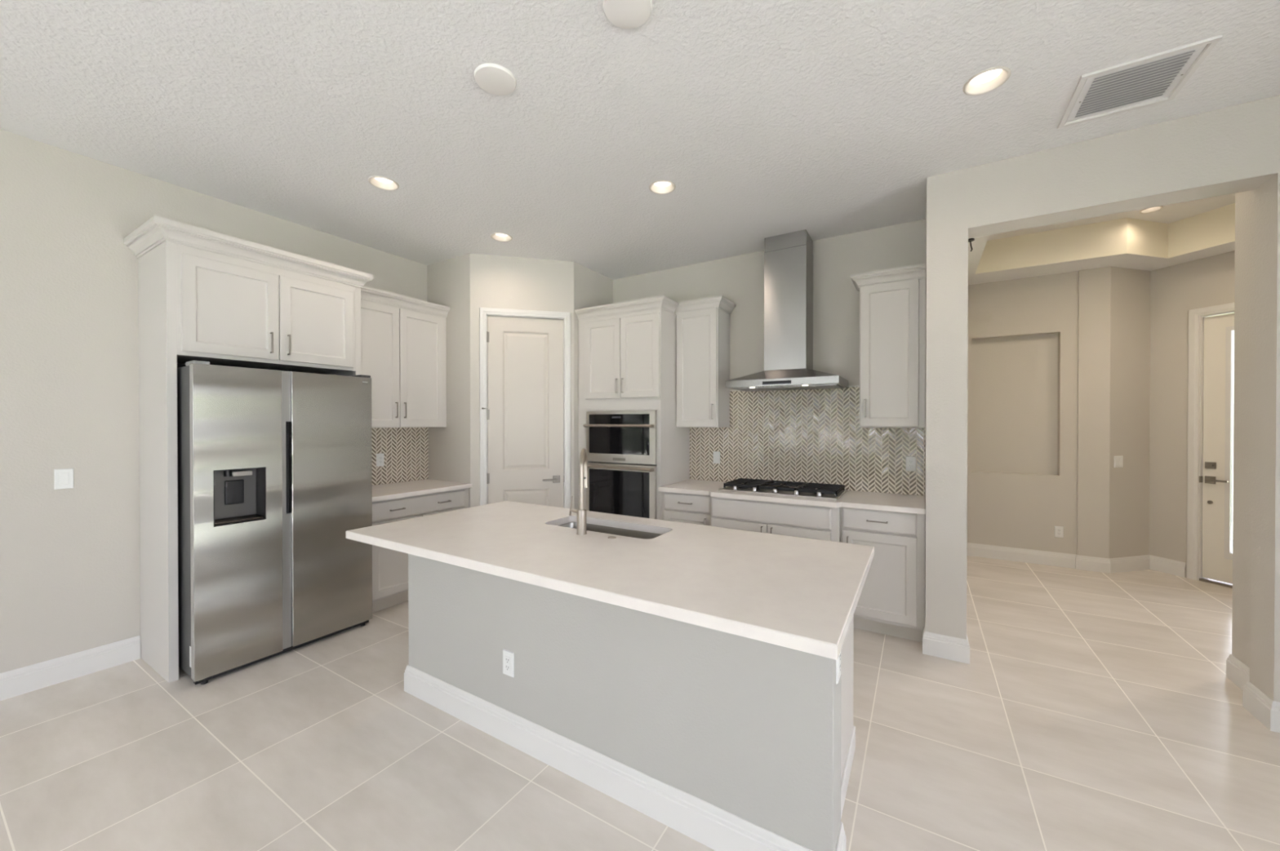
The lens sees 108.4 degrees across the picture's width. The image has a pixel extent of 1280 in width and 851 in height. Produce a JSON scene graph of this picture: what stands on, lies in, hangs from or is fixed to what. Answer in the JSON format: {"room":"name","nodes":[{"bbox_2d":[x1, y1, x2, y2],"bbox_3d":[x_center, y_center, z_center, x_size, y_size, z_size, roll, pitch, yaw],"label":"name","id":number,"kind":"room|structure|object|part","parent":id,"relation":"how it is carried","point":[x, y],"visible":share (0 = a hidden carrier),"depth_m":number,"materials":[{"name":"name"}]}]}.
{"room":"kitchen","nodes":[
{"label":"kitchen","id":0,"kind":"room"},
{"bbox_2d":[0,128,426,673],"bbox_3d":[-3.601,-0.056,2.229,0.120,3.030,8.470,0,0,31],"label":"wall","id":1,"kind":"structure","parent":0,"point":[70,558],"depth_m":2.66,"materials":[{"name":"grey paint"}]},
{"bbox_2d":[53,468,73,489],"bbox_3d":[-3.283,0.304,2.630,0.008,0.115,0.070,0,0,31],"label":"light switch","id":2,"kind":"object","parent":1,"relation":"attached to","point":[63,478],"visible":1,"depth_m":2.63,"materials":[{"name":"white plastic"}]},
{"bbox_2d":[0,635,140,701],"bbox_3d":[-4.429,1.398,0.743,0.016,0.140,5.015,0,0,31],"label":"baseboard","id":3,"kind":"structure","parent":1,"relation":"attached to","point":[21,681],"depth_m":2.63,"materials":[{"name":"white wood"}]},
{"bbox_2d":[371,427,428,485],"bbox_3d":[-2.338,0.276,4.182,0.010,0.513,0.915,0,0,31],"label":"tile backsplash","id":4,"kind":"structure","parent":1,"relation":"attached to","point":[405,450],"depth_m":4.32,"materials":[{"name":"beige tile"}]},
{"bbox_2d":[376,453,384,466],"bbox_3d":[-2.341,0.310,4.161,0.008,0.115,0.070,0,0,31],"label":"power outlet","id":5,"kind":"object","parent":4,"relation":"attached to","point":[380,457],"visible":1,"depth_m":4.16,"materials":[{"name":"white plastic"}]},
{"bbox_2d":[378,456,382,463],"bbox_3d":[-2.339,0.310,4.160,0.002,0.066,0.033,0,0,31],"label":"receptacle","id":6,"kind":"object","parent":5,"relation":"attached to","point":[380,457],"depth_m":4.16,"materials":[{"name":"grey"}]},
{"bbox_2d":[360,286,449,427],"bbox_3d":[-2.191,-0.551,4.086,0.353,1.140,0.912,0,0,31],"label":"upper cabinet","id":7,"kind":"object","parent":1,"relation":"attached to","point":[403,339],"visible":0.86,"depth_m":4.02,"materials":[{"name":"grey wood"}]},
{"bbox_3d":[-2.203,-0.500,3.820,0.020,1.029,0.429,0,0,31],"label":"door","id":8,"kind":"part","parent":7,"relation":"part of","materials":[{"name":"grey wood"}]},
{"bbox_3d":[-2.088,-0.133,3.963,0.030,0.135,0.009,0,0,31],"label":"handle","id":9,"kind":"part","parent":7,"relation":"part of","materials":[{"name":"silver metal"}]},
{"bbox_3d":[-2.065,-1.075,4.006,0.058,0.092,0.912,0,0,31],"label":"crown molding","id":10,"kind":"part","parent":7,"relation":"part of","materials":[{"name":"grey wood"}]},
{"bbox_3d":[-1.978,-0.502,4.190,0.020,1.029,0.425,0,0,31],"label":"door","id":11,"kind":"part","parent":7,"relation":"part of","materials":[{"name":"grey wood"}]},
{"bbox_2d":[426,253,613,509],"bbox_3d":[-1.151,-0.069,4.613,1.869,3.030,0.536,0,0,-14],"label":"wall","id":12,"kind":"structure","parent":0,"point":[467,283],"depth_m":4.36,"materials":[{"name":"grey paint"}]},
{"bbox_2d":[481,315,563,507],"bbox_3d":[-1.091,0.210,4.360,0.762,2.458,0.091,0,0,-14],"label":"door","id":13,"kind":"structure","parent":12,"relation":"in","point":[525,408],"depth_m":4.37,"materials":[{"name":"beige wood"}]},
{"bbox_3d":[-0.853,0.517,4.380,0.137,0.018,0.014,0,0,-14],"label":"lever","id":14,"kind":"part","parent":13,"relation":"part of","materials":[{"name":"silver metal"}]},
{"bbox_3d":[-0.798,0.517,4.418,0.068,0.068,0.050,0,0,-14],"label":"handle","id":15,"kind":"part","parent":13,"relation":"part of","materials":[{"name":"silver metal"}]},
{"bbox_2d":[479,307,570,508],"bbox_3d":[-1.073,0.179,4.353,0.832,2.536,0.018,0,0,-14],"label":"trim","id":16,"kind":"structure","parent":12,"relation":"attached to","point":[483,312],"depth_m":4.33,"materials":[{"name":"white wood"}]},
{"bbox_2d":[0,0,1279,279],"bbox_3d":[-0.002,-1.608,-0.037,8.615,0.100,8.590,0,0,31],"label":"ceiling","id":17,"kind":"structure","parent":0,"point":[766,118],"depth_m":2.21,"materials":[{"name":"white paint"}]},
{"bbox_2d":[368,176,399,190],"bbox_3d":[-1.664,-1.592,2.998,0.176,0.046,0.176,0,0,31],"label":"recessed light","id":18,"kind":"object","parent":17,"relation":"in","point":[380,182],"visible":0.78,"depth_m":3.03,"materials":[{"name":"beige"}]},
{"bbox_2d":[474,63,516,95],"bbox_3d":[-0.655,-1.560,2.091,0.184,0.019,0.184,0,0,31],"label":"blank cover plate","id":19,"kind":"object","parent":17,"relation":"attached to","point":[494,79],"visible":1,"depth_m":2.07,"materials":[{"name":"white plastic"}]},
{"bbox_2d":[490,232,512,241],"bbox_3d":[-1.160,-1.597,3.869,0.176,0.046,0.176,0,0,31],"label":"recessed light","id":20,"kind":"object","parent":17,"relation":"in","point":[499,237],"visible":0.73,"depth_m":3.91,"materials":[{"name":"beige"}]},
{"bbox_2d":[602,0,652,29],"bbox_3d":[-0.047,-1.558,1.722,0.184,0.019,0.184,0,0,31],"label":"blank cover plate","id":21,"kind":"object","parent":17,"relation":"attached to","point":[623,14],"visible":1,"depth_m":1.73,"materials":[{"name":"white plastic"}]},
{"bbox_2d":[648,180,675,194],"bbox_3d":[0.147,-1.592,3.048,0.176,0.046,0.176,0,0,31],"label":"recessed light","id":22,"kind":"object","parent":17,"relation":"in","point":[660,187],"visible":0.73,"depth_m":3.08,"materials":[{"name":"beige"}]},
{"bbox_2d":[962,66,1011,95],"bbox_3d":[1.579,-1.587,2.103,0.176,0.046,0.176,0,0,31],"label":"recessed light","id":23,"kind":"object","parent":17,"relation":"in","point":[986,81],"visible":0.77,"depth_m":2.13,"materials":[{"name":"beige"}]},
{"bbox_2d":[1057,34,1222,128],"bbox_3d":[2.268,-1.565,2.140,0.420,0.010,0.426,0,0,31],"label":"ceiling vent","id":24,"kind":"object","parent":17,"relation":"in","point":[1149,81],"visible":1,"depth_m":2.12,"materials":[{"name":"white metal"}]},
{"bbox_2d":[0,555,1279,850],"bbox_3d":[0.759,1.505,1.233,8.615,0.080,11.520,0,0,31],"label":"floor","id":25,"kind":"structure","parent":0,"point":[1089,711],"depth_m":2.05,"materials":[{"name":"tile"}]},
{"bbox_2d":[124,215,373,683],"bbox_3d":[-2.598,0.153,3.180,0.603,2.602,1.177,0,0,31],"label":"tall cabinet","id":26,"kind":"object","parent":25,"relation":"on","point":[217,299],"visible":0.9,"depth_m":2.80,"materials":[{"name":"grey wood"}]},
{"bbox_3d":[-2.888,0.206,2.762,0.543,2.500,0.042,0,0,31],"label":"panel","id":27,"kind":"part","parent":26,"relation":"part of","materials":[{"name":"grey wood"}]},
{"bbox_3d":[-2.510,-0.710,2.847,0.020,0.562,0.468,0,0,31],"label":"door","id":28,"kind":"part","parent":26,"relation":"part of","materials":[{"name":"grey wood"}]},
{"bbox_3d":[-2.598,-1.096,3.172,0.603,0.105,1.177,0,0,31],"label":"crown molding","id":29,"kind":"part","parent":26,"relation":"part of","materials":[{"name":"grey wood"}]},
{"bbox_3d":[-2.391,-0.538,2.996,0.030,0.135,0.009,0,0,31],"label":"handle","id":30,"kind":"part","parent":26,"relation":"part of","materials":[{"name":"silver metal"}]},
{"bbox_3d":[-2.341,-0.538,3.078,0.030,0.135,0.009,0,0,31],"label":"handle","id":31,"kind":"part","parent":26,"relation":"part of","materials":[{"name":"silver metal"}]},
{"bbox_3d":[-2.265,-0.713,3.250,0.020,0.562,0.464,0,0,31],"label":"door","id":32,"kind":"part","parent":26,"relation":"part of","materials":[{"name":"grey wood"}]},
{"bbox_3d":[-2.360,0.201,3.630,0.543,2.500,0.039,0,0,31],"label":"panel","id":33,"kind":"part","parent":26,"relation":"part of","materials":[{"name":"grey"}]},
{"bbox_2d":[177,360,372,684],"bbox_3d":[-2.506,0.545,3.137,0.701,1.817,0.968,0,0,31],"label":"refrigerator","id":34,"kind":"object","parent":25,"relation":"on","point":[275,467],"visible":0.99,"depth_m":2.84,"materials":[{"name":"grey metal"}]},
{"bbox_3d":[-2.431,0.281,2.721,0.036,0.037,0.036,0,0,31],"label":"water spout","id":35,"kind":"part","parent":34,"relation":"part of","materials":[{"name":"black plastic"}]},
{"bbox_3d":[-2.375,0.536,2.733,0.055,1.760,0.412,0,0,31],"label":"door","id":36,"kind":"part","parent":34,"relation":"part of","materials":[{"name":"silver metal"}]},
{"bbox_3d":[-2.110,0.534,3.170,0.055,1.760,0.500,0,0,31],"label":"door","id":37,"kind":"part","parent":34,"relation":"part of","materials":[{"name":"silver metal"}]},
{"bbox_2d":[372,488,468,613],"bbox_3d":[-2.055,1.010,4.012,0.665,0.878,0.912,0,0,31],"label":"base cabinet","id":38,"kind":"object","parent":25,"relation":"on","point":[389,566],"visible":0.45,"depth_m":3.66,"materials":[{"name":"grey wood"}]},
{"bbox_3d":[-1.927,1.037,3.660,0.020,0.578,0.419,0,0,31],"label":"door","id":39,"kind":"part","parent":38,"relation":"part of","materials":[{"name":"grey wood"}]},
{"bbox_3d":[-1.909,0.662,3.640,0.030,0.009,0.114,0,0,31],"label":"handle","id":40,"kind":"part","parent":38,"relation":"part of","materials":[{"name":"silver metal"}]},
{"bbox_3d":[-1.816,0.661,3.840,0.020,0.146,0.846,0,0,31],"label":"drawer","id":41,"kind":"part","parent":38,"relation":"part of","materials":[{"name":"grey wood"}]},
{"bbox_2d":[372,479,472,502],"bbox_3d":[-2.058,0.552,4.013,0.667,0.036,0.914,0,0,31],"label":"countertop","id":42,"kind":"structure","parent":38,"relation":"on","point":[412,488],"depth_m":3.97,"materials":[{"name":"white stone"}]},
{"bbox_3d":[-1.705,1.035,4.025,0.020,0.578,0.419,0,0,31],"label":"door","id":43,"kind":"part","parent":38,"relation":"part of","materials":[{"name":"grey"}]},
{"bbox_2d":[404,554,855,850],"bbox_3d":[-0.143,1.021,2.298,2.212,0.876,0.801,0,0,31],"label":"kitchen island","id":44,"kind":"object","parent":25,"relation":"on","point":[728,742],"visible":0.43,"depth_m":1.75,"materials":[{"name":"grey paint"}]},
{"bbox_2d":[502,648,514,678],"bbox_3d":[-0.608,1.097,2.126,0.070,0.115,0.008,0,0,31],"label":"power outlet","id":45,"kind":"object","parent":44,"relation":"attached to","point":[508,656],"visible":1,"depth_m":2.12,"materials":[{"name":"white plastic"}]},
{"bbox_2d":[505,656,510,671],"bbox_3d":[-0.609,1.097,2.124,0.033,0.066,0.002,0,0,31],"label":"receptacle","id":46,"kind":"object","parent":45,"relation":"attached to","point":[507,658],"depth_m":2.12,"materials":[{"name":"grey plastic"}]},
{"bbox_2d":[346,501,874,660],"bbox_3d":[-0.230,0.563,2.231,2.356,0.038,1.082,0,0,31],"label":"island countertop","id":47,"kind":"structure","parent":44,"relation":"on","point":[798,593],"depth_m":1.83,"materials":[{"name":"white stone"}]},
{"bbox_2d":[568,448,588,535],"bbox_3d":[-0.318,0.330,2.391,0.093,0.425,0.213,0,0,-3],"label":"kitchen faucet","id":48,"kind":"object","parent":47,"relation":"on","point":[581,513],"visible":1,"depth_m":2.30,"materials":[{"name":"silver metal"}]},
{"bbox_3d":[-0.352,0.408,2.349,0.021,0.101,0.009,0,0,31],"label":"lever","id":49,"kind":"part","parent":48,"relation":"part of","materials":[{"name":"silver metal"}]},
{"bbox_2d":[576,509,586,535],"bbox_3d":[-0.293,0.482,2.313,0.052,0.122,0.052,0,0,31],"label":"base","id":50,"kind":"object","parent":48,"relation":"attached to","point":[581,514],"depth_m":2.29,"materials":[{"name":"silver metal"}]},
{"bbox_2d":[557,522,662,539],"bbox_3d":[-0.179,0.696,2.491,0.718,0.228,0.295,0,0,31],"label":"sink","id":51,"kind":"object","parent":47,"relation":"in","point":[591,527],"visible":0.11,"depth_m":2.62,"materials":[{"name":"silver metal"}]},
{"bbox_3d":[-0.305,1.390,2.033,2.212,0.140,0.176,0,0,31],"label":"island baseboard","id":52,"kind":"part","parent":44,"relation":"part of","materials":[{"name":"white wood"}]},
{"bbox_2d":[835,652,840,684],"bbox_3d":[0.631,0.749,1.464,0.008,0.115,0.070,0,0,31],"label":"power outlet","id":53,"kind":"object","parent":44,"relation":"attached to","point":[838,661],"visible":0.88,"depth_m":1.44,"materials":[{"name":"white plastic"}]},
{"bbox_2d":[839,652,840,673],"bbox_3d":[0.633,0.749,1.462,0.002,0.066,0.033,0,0,31],"label":"receptacle","id":54,"kind":"object","parent":53,"relation":"attached to","point":[840,652],"depth_m":1.46,"materials":[{"name":"grey plastic"}]},
{"bbox_3d":[0.803,0.974,1.826,0.005,0.776,0.624,0,0,31],"label":"panel","id":55,"kind":"part","parent":44,"relation":"part of","materials":[{"name":"grey wood"}]},
{"bbox_3d":[0.807,1.412,1.826,0.015,0.100,0.624,0,0,31],"label":"shoe molding","id":56,"kind":"part","parent":44,"relation":"part of","materials":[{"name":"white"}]},
{"bbox_2d":[574,295,689,519],"bbox_3d":[-0.044,0.163,4.498,0.976,2.567,0.656,0,0,31],"label":"tall cabinet","id":57,"kind":"object","parent":25,"relation":"on","point":[628,349],"visible":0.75,"depth_m":4.22,"materials":[{"name":"grey wood"}]},
{"bbox_3d":[-0.352,-0.621,4.353,0.401,0.737,0.020,0,0,31],"label":"door","id":58,"kind":"part","parent":57,"relation":"part of","materials":[{"name":"grey wood"}]},
{"bbox_3d":[-0.219,-0.365,4.245,0.009,0.135,0.030,0,0,31],"label":"handle","id":59,"kind":"part","parent":57,"relation":"part of","materials":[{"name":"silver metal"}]},
{"bbox_2d":[582,410,657,465],"bbox_3d":[-0.102,0.103,4.384,0.760,0.479,0.474,0,0,31],"label":"microwave oven","id":60,"kind":"object","parent":57,"relation":"in","point":[623,437],"visible":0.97,"depth_m":4.21,"materials":[{"name":"silver metal"}]},
{"bbox_3d":[-0.217,-0.076,4.251,0.100,0.017,0.002,0,0,31],"label":"control panel","id":61,"kind":"part","parent":60,"relation":"part of","materials":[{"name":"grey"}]},
{"bbox_3d":[-0.208,0.003,4.209,0.740,0.028,0.064,0,0,31],"label":"handle","id":62,"kind":"part","parent":60,"relation":"part of","materials":[{"name":"silver metal"}]},
{"bbox_3d":[-0.190,0.079,4.260,0.666,0.367,0.042,0,0,31],"label":"glass","id":63,"kind":"part","parent":60,"relation":"part of","materials":[{"name":"black glass"}]},
{"bbox_2d":[586,462,657,519],"bbox_3d":[-0.102,0.699,4.388,0.760,0.687,0.474,0,0,31],"label":"oven","id":64,"kind":"object","parent":57,"relation":"in","point":[630,490],"visible":0.61,"depth_m":4.21,"materials":[{"name":"black glass"}]},
{"bbox_3d":[-0.208,0.388,4.211,0.740,0.028,0.064,0,0,31],"label":"handle","id":65,"kind":"part","parent":64,"relation":"part of","materials":[{"name":"silver metal"}]},
{"bbox_3d":[-0.138,-1.074,4.338,0.976,0.092,0.296,0,0,31],"label":"crown molding","id":66,"kind":"part","parent":57,"relation":"part of","materials":[{"name":"grey wood"}]},
{"bbox_3d":[-0.003,-0.620,4.141,0.404,0.737,0.020,0,0,31],"label":"door","id":67,"kind":"part","parent":57,"relation":"part of","materials":[{"name":"grey wood"}]},
{"bbox_2d":[661,491,711,526],"bbox_3d":[0.533,1.009,4.157,0.484,0.878,0.649,0,0,31],"label":"base cabinet","id":68,"kind":"object","parent":25,"relation":"on","point":[690,508],"visible":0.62,"depth_m":3.90,"materials":[{"name":"grey wood"}]},
{"bbox_3d":[0.397,0.655,3.905,0.436,0.142,0.020,0,0,31],"label":"drawer","id":69,"kind":"part","parent":68,"relation":"part of","materials":[{"name":"grey wood"}]},
{"bbox_3d":[0.397,1.030,3.907,0.436,0.584,0.020,0,0,31],"label":"door","id":70,"kind":"part","parent":68,"relation":"part of","materials":[{"name":"grey wood"}]},
{"bbox_2d":[711,497,840,542],"bbox_3d":[1.144,1.012,3.760,0.972,0.878,0.694,0,0,31],"label":"base cabinet","id":71,"kind":"object","parent":25,"relation":"on","point":[809,522],"visible":0.38,"depth_m":3.45,"materials":[{"name":"grey wood"}]},
{"bbox_3d":[0.774,1.037,3.626,0.450,0.572,0.020,0,0,31],"label":"door","id":72,"kind":"part","parent":71,"relation":"part of","materials":[{"name":"grey wood"}]},
{"bbox_2d":[658,479,925,515],"bbox_3d":[1.160,0.554,3.754,1.972,0.036,0.683,0,0,31],"label":"countertop","id":73,"kind":"structure","parent":71,"relation":"on","point":[899,503],"depth_m":3.45,"materials":[{"name":"white stone"}]},
{"bbox_2d":[718,478,846,499],"bbox_3d":[1.168,0.510,3.791,0.914,0.050,0.513,0,0,31],"label":"gas cooktop","id":74,"kind":"object","parent":73,"relation":"in","point":[819,491],"visible":1,"depth_m":3.71,"materials":[{"name":"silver metal"}]},
{"bbox_3d":[1.057,0.511,3.612,0.052,0.030,0.052,0,0,31],"label":"knob","id":75,"kind":"part","parent":74,"relation":"part of","materials":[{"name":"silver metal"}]},
{"bbox_3d":[1.197,0.512,3.527,0.052,0.030,0.052,0,0,31],"label":"knob","id":76,"kind":"part","parent":74,"relation":"part of","materials":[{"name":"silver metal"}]},
{"bbox_3d":[1.336,0.512,3.442,0.052,0.030,0.052,0,0,31],"label":"knob","id":77,"kind":"part","parent":74,"relation":"part of","materials":[{"name":"silver metal"}]},
{"bbox_3d":[1.163,1.039,3.389,0.450,0.572,0.020,0,0,31],"label":"door","id":78,"kind":"part","parent":71,"relation":"part of","materials":[{"name":"grey wood"}]},
{"bbox_2d":[840,507,924,642],"bbox_3d":[1.791,1.014,3.393,0.513,0.878,0.649,0,0,31],"label":"base cabinet","id":79,"kind":"object","parent":25,"relation":"on","point":[891,601],"visible":0.68,"depth_m":3.12,"materials":[{"name":"grey wood"}]},
{"bbox_3d":[1.611,0.654,3.138,0.128,0.009,0.030,0,0,31],"label":"handle","id":80,"kind":"part","parent":79,"relation":"part of","materials":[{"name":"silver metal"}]},
{"bbox_3d":[1.630,0.654,3.155,0.454,0.144,0.020,0,0,31],"label":"drawer","id":81,"kind":"part","parent":79,"relation":"part of","materials":[{"name":"grey wood"}]},
{"bbox_3d":[1.630,1.031,3.157,0.454,0.586,0.020,0,0,31],"label":"door","id":82,"kind":"part","parent":79,"relation":"part of","materials":[{"name":"grey wood"}]},
{"bbox_2d":[613,218,925,496],"bbox_3d":[0.420,-0.070,4.671,4.215,3.030,0.120,0,0,31],"label":"wall","id":83,"kind":"structure","parent":0,"point":[740,279],"depth_m":3.92,"materials":[{"name":"grey paint"}]},
{"bbox_2d":[675,295,736,427],"bbox_3d":[0.603,-0.556,4.277,0.469,1.147,0.357,0,0,31],"label":"upper cabinet","id":84,"kind":"object","parent":83,"relation":"attached to","point":[703,325],"visible":0.99,"depth_m":4.18,"materials":[{"name":"grey wood"}]},
{"bbox_3d":[0.510,-0.516,4.181,0.395,1.056,0.020,0,0,31],"label":"door","id":85,"kind":"part","parent":84,"relation":"part of","materials":[{"name":"grey wood"}]},
{"bbox_3d":[0.603,-1.083,4.274,0.469,0.092,0.357,0,0,31],"label":"crown molding","id":86,"kind":"part","parent":84,"relation":"part of","materials":[{"name":"grey wood"}]},
{"bbox_3d":[0.638,-0.124,4.076,0.009,0.135,0.030,0,0,31],"label":"handle","id":87,"kind":"part","parent":84,"relation":"part of","materials":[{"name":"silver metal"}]},
{"bbox_2d":[725,229,848,391],"bbox_3d":[1.212,-0.941,3.803,0.870,1.276,0.532,0,0,31],"label":"range hood","id":88,"kind":"object","parent":83,"relation":"attached to","point":[788,257],"visible":1,"depth_m":3.78,"materials":[{"name":"silver metal"}]},
{"bbox_3d":[1.062,-0.335,3.588,0.222,0.026,0.003,0,0,31],"label":"control panel","id":89,"kind":"part","parent":88,"relation":"part of","materials":[{"name":"black glass"}]},
{"bbox_2d":[689,386,924,495],"bbox_3d":[1.336,0.107,4.039,1.973,0.852,0.010,0,0,31],"label":"tile backsplash","id":90,"kind":"structure","parent":83,"relation":"attached to","point":[810,436],"depth_m":3.97,"materials":[{"name":"beige tile"}]},
{"bbox_2d":[713,451,719,463],"bbox_3d":[0.730,0.305,4.398,0.070,0.115,0.007,0,0,31],"label":"light switch","id":91,"kind":"object","parent":90,"relation":"attached to","point":[716,454],"visible":1,"depth_m":4.40,"materials":[{"name":"white plastic"}]},
{"bbox_2d":[905,456,915,471],"bbox_3d":[2.095,0.297,3.568,0.070,0.115,0.008,0,0,31],"label":"power outlet","id":92,"kind":"object","parent":90,"relation":"attached to","point":[910,460],"visible":1,"depth_m":3.57,"materials":[{"name":"white plastic"}]},
{"bbox_2d":[908,459,913,468],"bbox_3d":[2.094,0.297,3.566,0.033,0.066,0.002,0,0,31],"label":"receptacle","id":93,"kind":"object","parent":92,"relation":"attached to","point":[910,461],"depth_m":3.56,"materials":[{"name":"grey plastic"}]},
{"bbox_2d":[850,263,925,427],"bbox_3d":[1.880,-0.559,3.500,0.482,1.147,0.357,0,0,31],"label":"upper cabinet","id":94,"kind":"object","parent":83,"relation":"attached to","point":[892,301],"visible":1,"depth_m":3.37,"materials":[{"name":"grey wood"}]},
{"bbox_3d":[1.677,-0.128,3.444,0.009,0.135,0.030,0,0,31],"label":"handle","id":95,"kind":"part","parent":94,"relation":"part of","materials":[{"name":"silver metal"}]},
{"bbox_3d":[1.880,-1.087,3.497,0.482,0.092,0.357,0,0,31],"label":"crown molding","id":96,"kind":"part","parent":94,"relation":"part of","materials":[{"name":"grey wood"}]},
{"bbox_2d":[967,266,1151,559],"bbox_3d":[4.319,-0.056,4.966,1.729,3.000,0.475,0,0,31],"label":"wall","id":97,"kind":"structure","parent":0,"point":[1059,365],"depth_m":4.72,"materials":[{"name":"grey paint"}]},
{"bbox_2d":[1054,525,1063,537],"bbox_3d":[4.295,1.090,4.728,0.070,0.115,0.008,0,0,31],"label":"power outlet","id":98,"kind":"object","parent":97,"relation":"attached to","point":[1059,531],"visible":1,"depth_m":4.72,"materials":[{"name":"white plastic"}]},
{"bbox_2d":[1057,528,1061,535],"bbox_3d":[4.294,1.090,4.726,0.033,0.066,0.002,0,0,31],"label":"receptacle","id":99,"kind":"object","parent":98,"relation":"attached to","point":[1059,531],"depth_m":4.73,"materials":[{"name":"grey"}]},
{"bbox_2d":[1114,456,1123,467],"bbox_3d":[4.714,0.356,4.542,0.115,0.115,0.009,0,0,-13],"label":"light switch","id":100,"kind":"object","parent":97,"relation":"attached to","point":[1118,460],"visible":1,"depth_m":4.54,"materials":[{"name":"white plastic"}]},
{"bbox_2d":[968,235,1235,284],"bbox_3d":[4.319,-1.549,3.650,3.420,0.001,3.460,0,0,31],"label":"ceiling","id":101,"kind":"structure","parent":0,"point":[1131,261],"depth_m":4.41,"materials":[{"name":"white paint"}]},
{"bbox_2d":[968,238,974,251],"bbox_3d":[2.751,-1.499,3.843,0.056,0.102,0.056,0,0,31],"label":"ceiling hook","id":102,"kind":"object","parent":101,"relation":"attached to","point":[970,240],"visible":0.82,"depth_m":3.83,"materials":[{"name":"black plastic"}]},
{"bbox_2d":[924,94,1279,702],"bbox_3d":[4.342,-0.310,3.069,4.170,3.530,2.842,0,0,31],"label":"wall partition","id":103,"kind":"structure","parent":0,"point":[1236,148],"depth_m":2.54,"materials":[{"name":"grey paint"}]},
{"bbox_2d":[922,542,1186,664],"bbox_3d":[3.235,1.378,4.271,3.750,0.140,1.526,0,0,-26],"label":"baseboard","id":104,"kind":"structure","parent":103,"relation":"attached to","point":[943,646],"depth_m":4.58,"materials":[{"name":"white wood"}]},
{"bbox_2d":[1226,653,1279,733],"bbox_3d":[4.332,1.395,1.257,1.367,0.140,3.388,0,0,-29],"label":"baseboard","id":105,"kind":"object","parent":103,"relation":"attached to","point":[1264,709],"visible":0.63,"depth_m":2.32,"materials":[{"name":"white wood"}]},
{"bbox_2d":[975,203,1235,274],"bbox_3d":[4.095,-1.709,3.623,2.276,0.320,1.962,0,0,31],"label":"tray ceiling","id":106,"kind":"structure","parent":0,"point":[1216,227],"depth_m":4.25,"materials":[{"name":"beige paint"}]},
{"bbox_2d":[987,193,1235,240],"bbox_3d":[4.095,-1.919,3.622,2.276,0.100,1.962,0,0,31],"label":"ceiling","id":107,"kind":"structure","parent":0,"point":[1171,213],"depth_m":4.12,"materials":[{"name":"white paint"}]},
{"bbox_2d":[1138,205,1163,213],"bbox_3d":[4.424,-1.888,3.994,0.140,0.046,0.140,0,0,31],"label":"recessed light","id":108,"kind":"object","parent":107,"relation":"in","point":[1150,210],"visible":0.45,"depth_m":4.02,"materials":[{"name":"beige"}]},
{"bbox_2d":[1149,250,1235,577],"bbox_3d":[5.316,-0.045,2.973,0.786,3.000,3.362,0,0,7],"label":"wall","id":109,"kind":"structure","parent":0,"point":[1176,290],"depth_m":4.47,"materials":[{"name":"grey paint"}]},
{"bbox_2d":[1186,302,1234,580],"bbox_3d":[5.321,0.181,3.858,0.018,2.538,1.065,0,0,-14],"label":"trim","id":110,"kind":"structure","parent":109,"relation":"attached to","point":[1194,315],"depth_m":4.33,"materials":[{"name":"white wood"}]},
{"bbox_2d":[1199,313,1234,588],"bbox_3d":[5.375,0.223,3.873,0.146,2.453,0.919,0,0,-14],"label":"door","id":111,"kind":"structure","parent":109,"relation":"in","point":[1217,477],"depth_m":4.20,"materials":[{"name":"white wood"}]},
{"bbox_3d":[5.234,0.502,4.306,0.034,0.060,0.014,0,0,-14],"label":"strike plate","id":112,"kind":"part","parent":111,"relation":"part of","materials":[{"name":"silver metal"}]},
{"bbox_3d":[5.239,0.503,4.251,0.050,0.068,0.068,0,0,-14],"label":"handle","id":113,"kind":"part","parent":111,"relation":"part of","materials":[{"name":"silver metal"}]},
{"bbox_3d":[5.231,0.503,4.184,0.014,0.018,0.137,0,0,-14],"label":"lever","id":114,"kind":"part","parent":111,"relation":"part of","materials":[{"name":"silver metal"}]},
{"bbox_3d":[5.381,0.160,3.872,0.058,2.090,0.615,0,0,-14],"label":"glass frame","id":115,"kind":"part","parent":111,"relation":"part of","materials":[{"name":"white glass"}]},
{"bbox_2d":[1231,190,1253,667],"bbox_3d":[3.360,-0.042,2.451,0.125,3.000,0.380,0,0,31],"label":"wall","id":116,"kind":"structure","parent":0,"point":[1243,200],"depth_m":2.57,"materials":[{"name":"grey paint"}]}
]}

